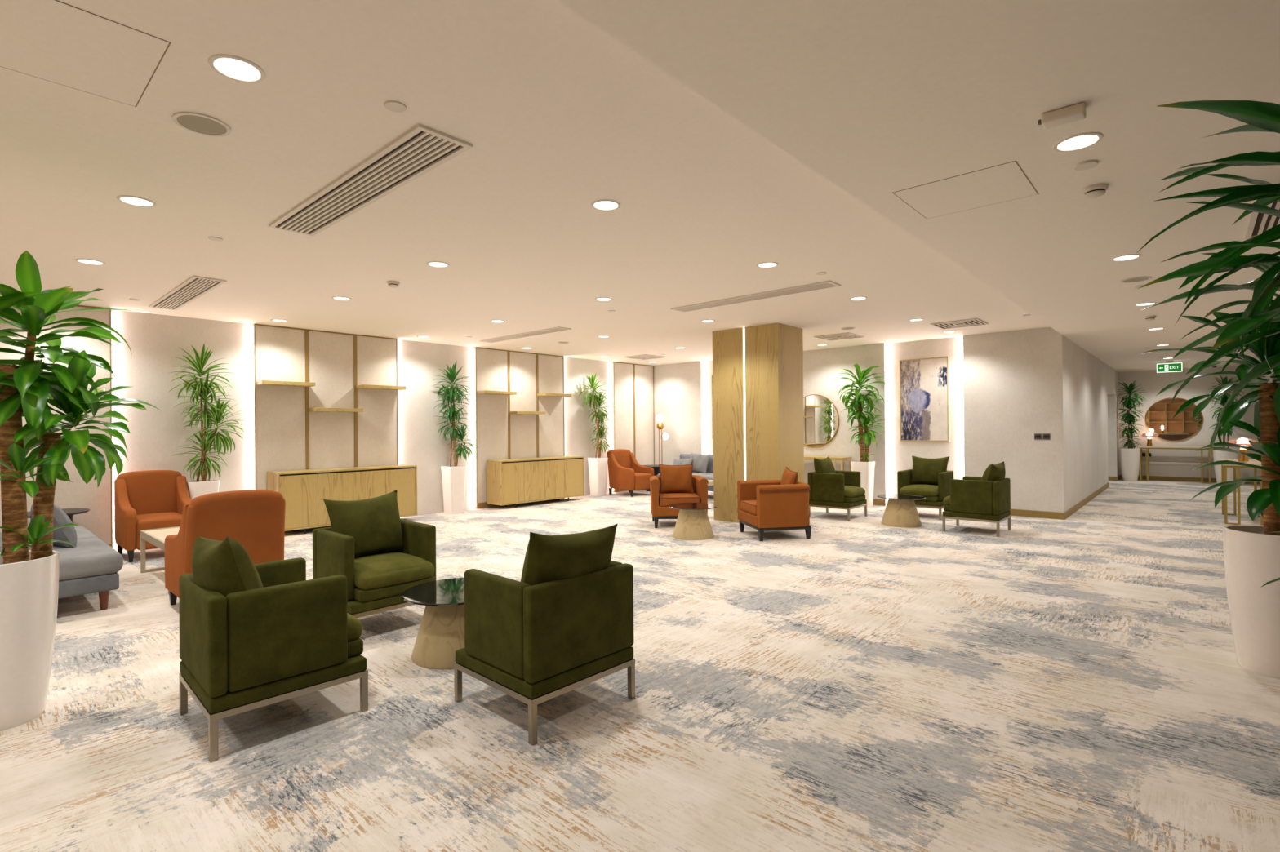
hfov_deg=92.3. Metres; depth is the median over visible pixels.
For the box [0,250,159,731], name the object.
plant
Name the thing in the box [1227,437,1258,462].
table lamp
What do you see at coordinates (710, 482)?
coffee table
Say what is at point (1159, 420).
round mirror
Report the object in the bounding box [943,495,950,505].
seat cushion
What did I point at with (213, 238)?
sprinkler cover
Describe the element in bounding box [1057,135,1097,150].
diffuser
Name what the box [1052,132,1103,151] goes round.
recessed light
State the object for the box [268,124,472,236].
ceiling vent
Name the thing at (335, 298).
diffuser
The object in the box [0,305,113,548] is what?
wall panel
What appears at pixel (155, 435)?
wall
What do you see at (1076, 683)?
floor
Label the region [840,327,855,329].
ceiling speaker
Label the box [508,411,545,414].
wall shelf
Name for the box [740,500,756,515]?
seat cushion
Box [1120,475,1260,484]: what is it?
baseboard
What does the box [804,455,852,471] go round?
console table
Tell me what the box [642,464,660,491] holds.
table
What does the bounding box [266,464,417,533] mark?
sideboard
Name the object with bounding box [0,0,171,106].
access panel
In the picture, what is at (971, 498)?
armchair
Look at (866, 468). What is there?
plant
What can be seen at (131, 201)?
diffuser
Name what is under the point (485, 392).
wall shelf
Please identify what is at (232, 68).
diffuser
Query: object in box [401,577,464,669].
side table
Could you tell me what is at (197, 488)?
planter pot
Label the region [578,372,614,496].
dracaena
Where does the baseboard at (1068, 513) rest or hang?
attached to the wall at (1092, 425)
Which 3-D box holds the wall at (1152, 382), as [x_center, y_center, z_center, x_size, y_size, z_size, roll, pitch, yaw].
[13.192,-0.026,14.766,2.660,2.710,0.100,-1,0,42]
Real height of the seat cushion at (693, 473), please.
0.195 m
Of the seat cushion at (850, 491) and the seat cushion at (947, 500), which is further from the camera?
the seat cushion at (850, 491)
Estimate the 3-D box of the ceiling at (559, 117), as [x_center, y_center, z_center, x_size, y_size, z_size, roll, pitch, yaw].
[-1.863,-1.482,6.190,8.160,0.150,15.300,-1,0,42]
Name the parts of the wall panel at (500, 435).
trim, baseboard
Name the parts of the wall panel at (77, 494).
trim, edge trim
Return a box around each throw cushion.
[30,504,77,547]
[191,534,263,596]
[323,489,404,558]
[520,523,617,585]
[658,463,693,493]
[672,457,693,465]
[689,453,710,473]
[780,466,797,484]
[813,456,835,473]
[910,455,949,484]
[981,461,1005,481]
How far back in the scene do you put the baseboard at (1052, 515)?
9.26 m
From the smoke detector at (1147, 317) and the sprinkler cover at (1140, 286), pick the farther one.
the smoke detector at (1147, 317)
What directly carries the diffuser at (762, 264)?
attached to the recessed light at (765, 264)
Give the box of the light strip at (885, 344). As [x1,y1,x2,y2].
[884,344,888,503]
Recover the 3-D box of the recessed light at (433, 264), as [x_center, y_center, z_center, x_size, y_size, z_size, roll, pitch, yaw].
[-1.760,-1.407,5.356,0.194,0.006,0.194,-1,0,42]
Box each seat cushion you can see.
[0,525,99,547]
[0,537,123,581]
[347,613,362,641]
[354,551,434,590]
[657,471,713,476]
[658,493,699,506]
[702,474,713,479]
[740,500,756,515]
[844,485,865,497]
[899,484,938,497]
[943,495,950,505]
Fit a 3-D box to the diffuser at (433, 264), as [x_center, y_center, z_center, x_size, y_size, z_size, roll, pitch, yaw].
[-1.760,-1.408,5.356,0.150,0.002,0.150,-1,0,42]
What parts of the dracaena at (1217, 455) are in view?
crown, crown, crown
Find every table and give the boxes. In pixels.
[26,508,90,524]
[140,526,179,594]
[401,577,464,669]
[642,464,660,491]
[668,502,717,540]
[707,480,713,504]
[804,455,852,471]
[877,493,925,527]
[1138,445,1210,484]
[1220,458,1263,525]
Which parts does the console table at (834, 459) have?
frame, leg, leg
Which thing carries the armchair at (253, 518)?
on the floor
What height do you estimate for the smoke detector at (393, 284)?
0.050 m
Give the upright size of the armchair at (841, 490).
0.690 m
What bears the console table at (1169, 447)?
on the floor
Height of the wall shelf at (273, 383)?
0.050 m
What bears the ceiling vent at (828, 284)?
in the ceiling at (559, 117)
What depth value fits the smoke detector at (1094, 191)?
3.38 m
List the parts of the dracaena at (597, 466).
crown, crown, crown, crown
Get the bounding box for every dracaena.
[166,343,252,500]
[431,361,478,514]
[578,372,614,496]
[1117,379,1146,480]
[1208,375,1245,484]
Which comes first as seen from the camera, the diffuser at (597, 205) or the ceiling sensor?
the ceiling sensor
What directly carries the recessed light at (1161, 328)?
in the ceiling at (879, 99)
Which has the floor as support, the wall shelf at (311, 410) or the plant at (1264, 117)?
the plant at (1264, 117)
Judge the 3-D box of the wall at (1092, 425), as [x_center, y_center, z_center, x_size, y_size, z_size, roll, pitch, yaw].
[8.599,0.008,13.053,1.860,2.710,8.600,-1,0,42]
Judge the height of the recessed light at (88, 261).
0.006 m
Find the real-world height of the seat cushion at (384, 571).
0.157 m
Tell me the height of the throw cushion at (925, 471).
0.458 m
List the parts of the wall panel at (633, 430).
baseboard, trim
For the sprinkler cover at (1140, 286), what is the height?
0.012 m
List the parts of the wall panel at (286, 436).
baseboard, trim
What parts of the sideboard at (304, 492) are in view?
panel, door, door, panel, panel, door, door, panel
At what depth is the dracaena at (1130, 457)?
15.00 m
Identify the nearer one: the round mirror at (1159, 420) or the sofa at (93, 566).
the sofa at (93, 566)
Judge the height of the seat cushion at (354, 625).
0.157 m
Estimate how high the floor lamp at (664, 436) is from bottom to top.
1.702 m
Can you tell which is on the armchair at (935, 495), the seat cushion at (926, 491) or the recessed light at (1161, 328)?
the seat cushion at (926, 491)
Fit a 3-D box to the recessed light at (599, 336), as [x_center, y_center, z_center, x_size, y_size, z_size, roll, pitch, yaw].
[-0.573,-1.405,9.675,0.194,0.006,0.194,-1,0,42]
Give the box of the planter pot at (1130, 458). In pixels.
[1119,448,1140,480]
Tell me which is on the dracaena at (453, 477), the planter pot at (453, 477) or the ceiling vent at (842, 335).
the planter pot at (453, 477)
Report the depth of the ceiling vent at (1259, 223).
4.00 m
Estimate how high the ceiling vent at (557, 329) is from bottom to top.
0.014 m
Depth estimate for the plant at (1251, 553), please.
3.45 m
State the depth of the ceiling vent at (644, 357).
12.45 m
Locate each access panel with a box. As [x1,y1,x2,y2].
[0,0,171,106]
[892,160,1038,218]
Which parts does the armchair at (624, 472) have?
backrest, armrest, armrest, seat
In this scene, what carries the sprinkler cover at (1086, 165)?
attached to the ceiling at (879, 99)
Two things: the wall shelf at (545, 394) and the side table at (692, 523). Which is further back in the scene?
the wall shelf at (545, 394)
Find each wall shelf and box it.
[256,380,315,386]
[309,408,363,412]
[355,384,405,390]
[477,390,516,395]
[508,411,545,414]
[537,392,571,397]
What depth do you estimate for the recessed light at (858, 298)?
6.92 m
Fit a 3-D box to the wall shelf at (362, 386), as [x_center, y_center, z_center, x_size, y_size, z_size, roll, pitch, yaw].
[-3.947,-0.588,9.387,0.260,0.050,0.655,-1,0,42]
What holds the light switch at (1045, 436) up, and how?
attached to the wall at (1007, 388)
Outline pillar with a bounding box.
[712,323,804,523]
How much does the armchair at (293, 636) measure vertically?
0.690 m
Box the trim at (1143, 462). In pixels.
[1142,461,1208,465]
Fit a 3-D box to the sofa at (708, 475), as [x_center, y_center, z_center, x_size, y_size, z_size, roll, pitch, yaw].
[1.455,1.010,12.324,2.220,0.820,0.926,-1,0,42]
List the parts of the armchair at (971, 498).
leg, armrest, armrest, frame, leg, backrest, leg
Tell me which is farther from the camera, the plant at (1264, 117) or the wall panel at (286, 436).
the wall panel at (286, 436)
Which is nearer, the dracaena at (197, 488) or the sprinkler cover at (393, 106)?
the sprinkler cover at (393, 106)
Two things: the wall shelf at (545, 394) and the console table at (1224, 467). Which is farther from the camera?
the wall shelf at (545, 394)
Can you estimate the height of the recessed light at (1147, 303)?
0.006 m
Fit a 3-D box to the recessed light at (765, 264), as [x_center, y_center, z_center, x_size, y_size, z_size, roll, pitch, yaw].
[1.134,-1.431,5.464,0.194,0.006,0.194,-1,0,42]
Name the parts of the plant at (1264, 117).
crown, crown, crown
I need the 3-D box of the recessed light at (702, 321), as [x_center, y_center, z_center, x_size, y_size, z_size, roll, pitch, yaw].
[0.922,-1.421,8.324,0.194,0.006,0.194,-1,0,42]
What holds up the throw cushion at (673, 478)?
on the armchair at (660, 503)
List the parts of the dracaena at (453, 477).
crown, crown, crown, crown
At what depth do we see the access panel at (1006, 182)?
3.45 m
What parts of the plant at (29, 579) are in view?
crown, planter pot, crown, crown, crown, crown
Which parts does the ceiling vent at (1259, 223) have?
frame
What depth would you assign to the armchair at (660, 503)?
8.53 m
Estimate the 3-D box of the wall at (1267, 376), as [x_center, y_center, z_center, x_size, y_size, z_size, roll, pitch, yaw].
[11.008,-0.019,10.439,0.100,2.710,9.250,-1,0,42]
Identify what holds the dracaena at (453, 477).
on the floor
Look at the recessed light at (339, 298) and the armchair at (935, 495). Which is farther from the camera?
the armchair at (935, 495)
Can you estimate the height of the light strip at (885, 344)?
2.819 m
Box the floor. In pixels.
[0,479,1279,851]
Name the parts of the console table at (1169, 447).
leg, leg, leg, leg, frame, leg, leg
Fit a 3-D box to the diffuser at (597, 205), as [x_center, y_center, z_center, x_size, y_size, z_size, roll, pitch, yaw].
[-0.220,-1.424,3.965,0.150,0.002,0.150,-1,0,42]
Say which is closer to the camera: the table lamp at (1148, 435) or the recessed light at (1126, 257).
the recessed light at (1126, 257)
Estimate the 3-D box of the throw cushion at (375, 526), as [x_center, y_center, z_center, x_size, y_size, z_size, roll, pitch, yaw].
[-2.037,0.742,4.591,0.240,0.479,0.578,-1,0,41]
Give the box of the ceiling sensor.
[1037,102,1086,129]
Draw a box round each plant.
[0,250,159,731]
[834,363,889,507]
[1137,100,1279,587]
[1139,253,1279,679]
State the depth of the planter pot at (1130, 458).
14.95 m
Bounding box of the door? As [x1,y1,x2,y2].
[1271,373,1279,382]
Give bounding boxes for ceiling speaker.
[172,111,231,137]
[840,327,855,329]
[1120,276,1151,283]
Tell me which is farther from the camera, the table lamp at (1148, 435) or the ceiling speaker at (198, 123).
the table lamp at (1148, 435)
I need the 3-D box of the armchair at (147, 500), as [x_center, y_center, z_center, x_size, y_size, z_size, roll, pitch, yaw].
[-5.539,0.993,7.044,0.843,0.942,0.664,-1,0,42]
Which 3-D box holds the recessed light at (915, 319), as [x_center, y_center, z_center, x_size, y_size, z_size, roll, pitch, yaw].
[3.762,-1.445,8.373,0.194,0.006,0.194,-1,0,42]
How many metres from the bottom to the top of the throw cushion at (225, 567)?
0.509 m
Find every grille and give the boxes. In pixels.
[177,115,226,134]
[1123,277,1148,282]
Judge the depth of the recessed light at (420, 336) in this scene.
9.51 m
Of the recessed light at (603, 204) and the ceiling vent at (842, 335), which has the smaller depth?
the recessed light at (603, 204)
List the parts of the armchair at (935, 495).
armrest, frame, backrest, leg, armrest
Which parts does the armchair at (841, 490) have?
backrest, armrest, frame, armrest, leg, leg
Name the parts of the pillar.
veneer panel, veneer panel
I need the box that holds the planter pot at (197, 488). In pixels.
[186,479,219,500]
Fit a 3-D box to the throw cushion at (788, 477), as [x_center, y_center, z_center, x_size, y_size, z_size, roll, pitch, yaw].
[1.921,0.771,7.966,0.176,0.463,0.488,0,0,-5]
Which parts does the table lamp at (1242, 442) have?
lamp shade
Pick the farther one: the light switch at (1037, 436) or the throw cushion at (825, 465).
the throw cushion at (825, 465)
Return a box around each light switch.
[1034,433,1041,439]
[1042,433,1049,439]
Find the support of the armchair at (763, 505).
on the floor
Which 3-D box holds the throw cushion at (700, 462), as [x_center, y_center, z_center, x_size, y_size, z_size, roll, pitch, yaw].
[1.203,0.768,12.690,0.520,0.425,0.205,-1,0,42]
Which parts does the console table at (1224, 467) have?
leg, leg, leg, leg, frame, leg, leg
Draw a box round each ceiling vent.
[148,275,226,310]
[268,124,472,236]
[479,326,571,342]
[623,354,665,359]
[670,280,840,312]
[813,332,863,341]
[929,318,988,329]
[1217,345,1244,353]
[1244,200,1279,239]
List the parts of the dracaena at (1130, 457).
crown, crown, crown, crown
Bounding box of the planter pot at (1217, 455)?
[1213,449,1237,484]
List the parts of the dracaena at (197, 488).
crown, crown, crown, crown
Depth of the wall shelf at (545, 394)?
11.83 m
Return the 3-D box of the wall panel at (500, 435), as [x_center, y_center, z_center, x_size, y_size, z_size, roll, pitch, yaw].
[-2.218,0.029,11.552,0.083,2.838,2.056,-1,0,42]
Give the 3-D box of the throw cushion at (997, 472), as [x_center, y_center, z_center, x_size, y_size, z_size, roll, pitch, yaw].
[4.584,0.696,7.989,0.239,0.458,0.560,-1,0,44]
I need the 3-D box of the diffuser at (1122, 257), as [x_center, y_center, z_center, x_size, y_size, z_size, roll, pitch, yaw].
[3.828,-1.327,4.842,0.150,0.002,0.150,-1,0,42]
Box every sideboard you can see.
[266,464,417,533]
[486,456,584,507]
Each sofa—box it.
[0,525,123,609]
[657,453,713,491]
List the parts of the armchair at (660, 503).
armrest, leg, seat, backrest, armrest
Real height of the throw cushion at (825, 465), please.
0.458 m
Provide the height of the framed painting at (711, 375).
1.400 m
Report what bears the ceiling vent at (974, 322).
in the ceiling at (559, 117)
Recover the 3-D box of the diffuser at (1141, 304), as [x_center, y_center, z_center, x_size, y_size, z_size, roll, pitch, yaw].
[5.536,-1.336,6.733,0.150,0.002,0.150,-1,0,42]
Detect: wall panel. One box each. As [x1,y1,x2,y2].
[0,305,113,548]
[251,323,398,532]
[472,346,564,508]
[611,361,654,492]
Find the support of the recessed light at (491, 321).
in the ceiling at (559, 117)
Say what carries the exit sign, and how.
hanging from the ceiling at (879, 99)
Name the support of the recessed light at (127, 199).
in the ceiling at (559, 117)
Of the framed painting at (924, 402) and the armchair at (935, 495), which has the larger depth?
the framed painting at (924, 402)
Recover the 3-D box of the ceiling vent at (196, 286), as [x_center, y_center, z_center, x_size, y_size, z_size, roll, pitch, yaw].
[-4.785,-1.375,6.452,2.030,0.014,0.260,-1,0,42]
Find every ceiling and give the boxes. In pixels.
[0,0,1049,365]
[556,0,1279,372]
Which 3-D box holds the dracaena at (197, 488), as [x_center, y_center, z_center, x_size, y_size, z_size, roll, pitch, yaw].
[-5.332,0.226,7.654,0.654,2.476,0.934,-1,0,42]
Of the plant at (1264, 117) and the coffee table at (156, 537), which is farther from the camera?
the coffee table at (156, 537)
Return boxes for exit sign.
[1156,360,1182,373]
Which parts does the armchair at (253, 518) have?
leg, armrest, backrest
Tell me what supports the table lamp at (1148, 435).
on the console table at (1169, 447)
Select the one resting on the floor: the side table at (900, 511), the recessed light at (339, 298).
the side table at (900, 511)
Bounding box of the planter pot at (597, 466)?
[587,457,608,496]
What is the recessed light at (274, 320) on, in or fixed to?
in the ceiling at (559, 117)
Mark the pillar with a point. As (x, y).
(757, 371)
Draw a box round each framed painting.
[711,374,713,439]
[899,356,949,441]
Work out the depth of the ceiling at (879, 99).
2.56 m
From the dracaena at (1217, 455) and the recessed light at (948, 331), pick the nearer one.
the recessed light at (948, 331)
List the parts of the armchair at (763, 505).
leg, armrest, leg, seat, armrest, backrest, leg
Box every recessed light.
[75,258,105,265]
[116,195,156,207]
[207,53,266,83]
[271,319,288,321]
[331,296,351,300]
[417,335,430,337]
[426,261,449,267]
[490,320,505,322]
[591,199,621,210]
[595,297,612,301]
[597,335,609,337]
[701,320,715,322]
[756,262,778,267]
[848,296,866,300]
[908,318,924,321]
[942,330,955,333]
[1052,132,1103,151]
[1111,253,1142,261]
[1133,302,1156,306]
[1146,327,1164,330]
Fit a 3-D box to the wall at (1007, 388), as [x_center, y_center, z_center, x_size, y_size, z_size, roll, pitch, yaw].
[3.285,-0.016,11.857,8.142,2.839,0.300,-1,0,42]
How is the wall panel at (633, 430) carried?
attached to the wall at (155, 435)
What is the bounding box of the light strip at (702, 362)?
[702,361,703,454]
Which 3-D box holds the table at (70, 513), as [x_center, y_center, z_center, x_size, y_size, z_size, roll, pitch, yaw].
[-6.215,1.188,6.503,0.599,0.560,0.599,-1,0,42]
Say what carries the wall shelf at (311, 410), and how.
attached to the wall panel at (286, 436)
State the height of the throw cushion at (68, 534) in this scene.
0.384 m
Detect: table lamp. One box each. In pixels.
[1141,432,1158,446]
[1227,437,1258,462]
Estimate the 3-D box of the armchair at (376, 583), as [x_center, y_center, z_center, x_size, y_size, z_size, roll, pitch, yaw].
[-1.887,1.082,4.446,0.689,0.690,0.667,-1,0,42]
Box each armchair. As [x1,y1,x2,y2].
[114,470,191,562]
[164,489,285,605]
[178,557,368,762]
[312,519,435,617]
[453,560,635,745]
[606,448,653,497]
[648,475,708,528]
[737,480,811,541]
[807,470,866,521]
[897,469,953,519]
[942,476,1010,537]
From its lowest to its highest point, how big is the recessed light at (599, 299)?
0.006 m
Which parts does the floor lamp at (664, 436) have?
globe, globe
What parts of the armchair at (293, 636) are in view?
leg, backrest, leg, frame, armrest, armrest, leg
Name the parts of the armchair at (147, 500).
leg, armrest, leg, backrest, seat, armrest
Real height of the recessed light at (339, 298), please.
0.006 m
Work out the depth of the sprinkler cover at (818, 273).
5.78 m
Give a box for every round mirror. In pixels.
[803,394,839,447]
[1145,397,1202,440]
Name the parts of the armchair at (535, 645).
leg, armrest, leg, frame, backrest, armrest, leg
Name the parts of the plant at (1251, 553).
crown, crown, crown, planter pot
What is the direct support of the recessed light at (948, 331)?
in the ceiling at (559, 117)
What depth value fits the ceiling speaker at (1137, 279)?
5.57 m
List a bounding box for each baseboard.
[873,499,1065,519]
[1064,475,1119,519]
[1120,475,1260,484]
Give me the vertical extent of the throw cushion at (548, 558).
0.484 m
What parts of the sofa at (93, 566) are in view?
leg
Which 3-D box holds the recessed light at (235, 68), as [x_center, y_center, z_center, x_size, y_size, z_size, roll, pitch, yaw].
[-1.597,-1.416,2.440,0.194,0.006,0.194,-1,0,42]
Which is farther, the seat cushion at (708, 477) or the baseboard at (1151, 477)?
the baseboard at (1151, 477)
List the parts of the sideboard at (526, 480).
panel, door, door, panel, panel, door, door, panel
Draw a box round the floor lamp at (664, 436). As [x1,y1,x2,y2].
[656,413,668,464]
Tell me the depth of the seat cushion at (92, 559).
4.76 m
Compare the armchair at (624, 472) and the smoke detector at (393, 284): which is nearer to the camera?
the smoke detector at (393, 284)
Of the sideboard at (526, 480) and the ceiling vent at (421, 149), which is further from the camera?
the sideboard at (526, 480)
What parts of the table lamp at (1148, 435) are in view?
lamp shade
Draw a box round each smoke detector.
[386,280,399,288]
[1081,183,1107,198]
[1143,315,1156,320]
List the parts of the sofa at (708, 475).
backrest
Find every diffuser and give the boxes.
[78,259,102,264]
[120,197,151,205]
[214,58,259,79]
[333,297,349,300]
[429,262,447,266]
[594,201,617,209]
[596,297,610,300]
[759,262,776,267]
[851,297,865,300]
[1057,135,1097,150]
[1114,255,1137,260]
[1137,302,1154,305]
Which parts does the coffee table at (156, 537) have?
leg, foot rail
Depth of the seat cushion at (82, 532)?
5.68 m
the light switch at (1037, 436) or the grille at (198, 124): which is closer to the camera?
the grille at (198, 124)
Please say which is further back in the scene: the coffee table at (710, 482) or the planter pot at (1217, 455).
the planter pot at (1217, 455)
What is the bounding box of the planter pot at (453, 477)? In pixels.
[440,465,466,514]
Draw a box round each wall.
[111,310,611,551]
[653,327,1066,512]
[1065,337,1119,510]
[1118,364,1261,479]
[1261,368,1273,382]
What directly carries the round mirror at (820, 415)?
attached to the wall at (1007, 388)
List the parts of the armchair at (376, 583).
armrest, backrest, frame, armrest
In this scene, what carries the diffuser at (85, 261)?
attached to the recessed light at (88, 261)
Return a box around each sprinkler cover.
[208,236,222,241]
[384,101,406,112]
[816,272,826,275]
[1073,160,1097,170]
[1134,284,1148,288]
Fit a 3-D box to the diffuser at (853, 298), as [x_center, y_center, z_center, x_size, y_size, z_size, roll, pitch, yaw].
[2.462,-1.439,6.933,0.150,0.002,0.150,-1,0,42]
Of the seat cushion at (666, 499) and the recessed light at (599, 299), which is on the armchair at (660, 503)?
the seat cushion at (666, 499)
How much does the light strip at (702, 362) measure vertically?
2.819 m
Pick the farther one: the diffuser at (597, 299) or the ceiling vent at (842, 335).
the ceiling vent at (842, 335)
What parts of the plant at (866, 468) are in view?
crown, crown, planter pot, crown, crown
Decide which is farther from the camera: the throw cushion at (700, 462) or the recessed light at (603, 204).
the throw cushion at (700, 462)

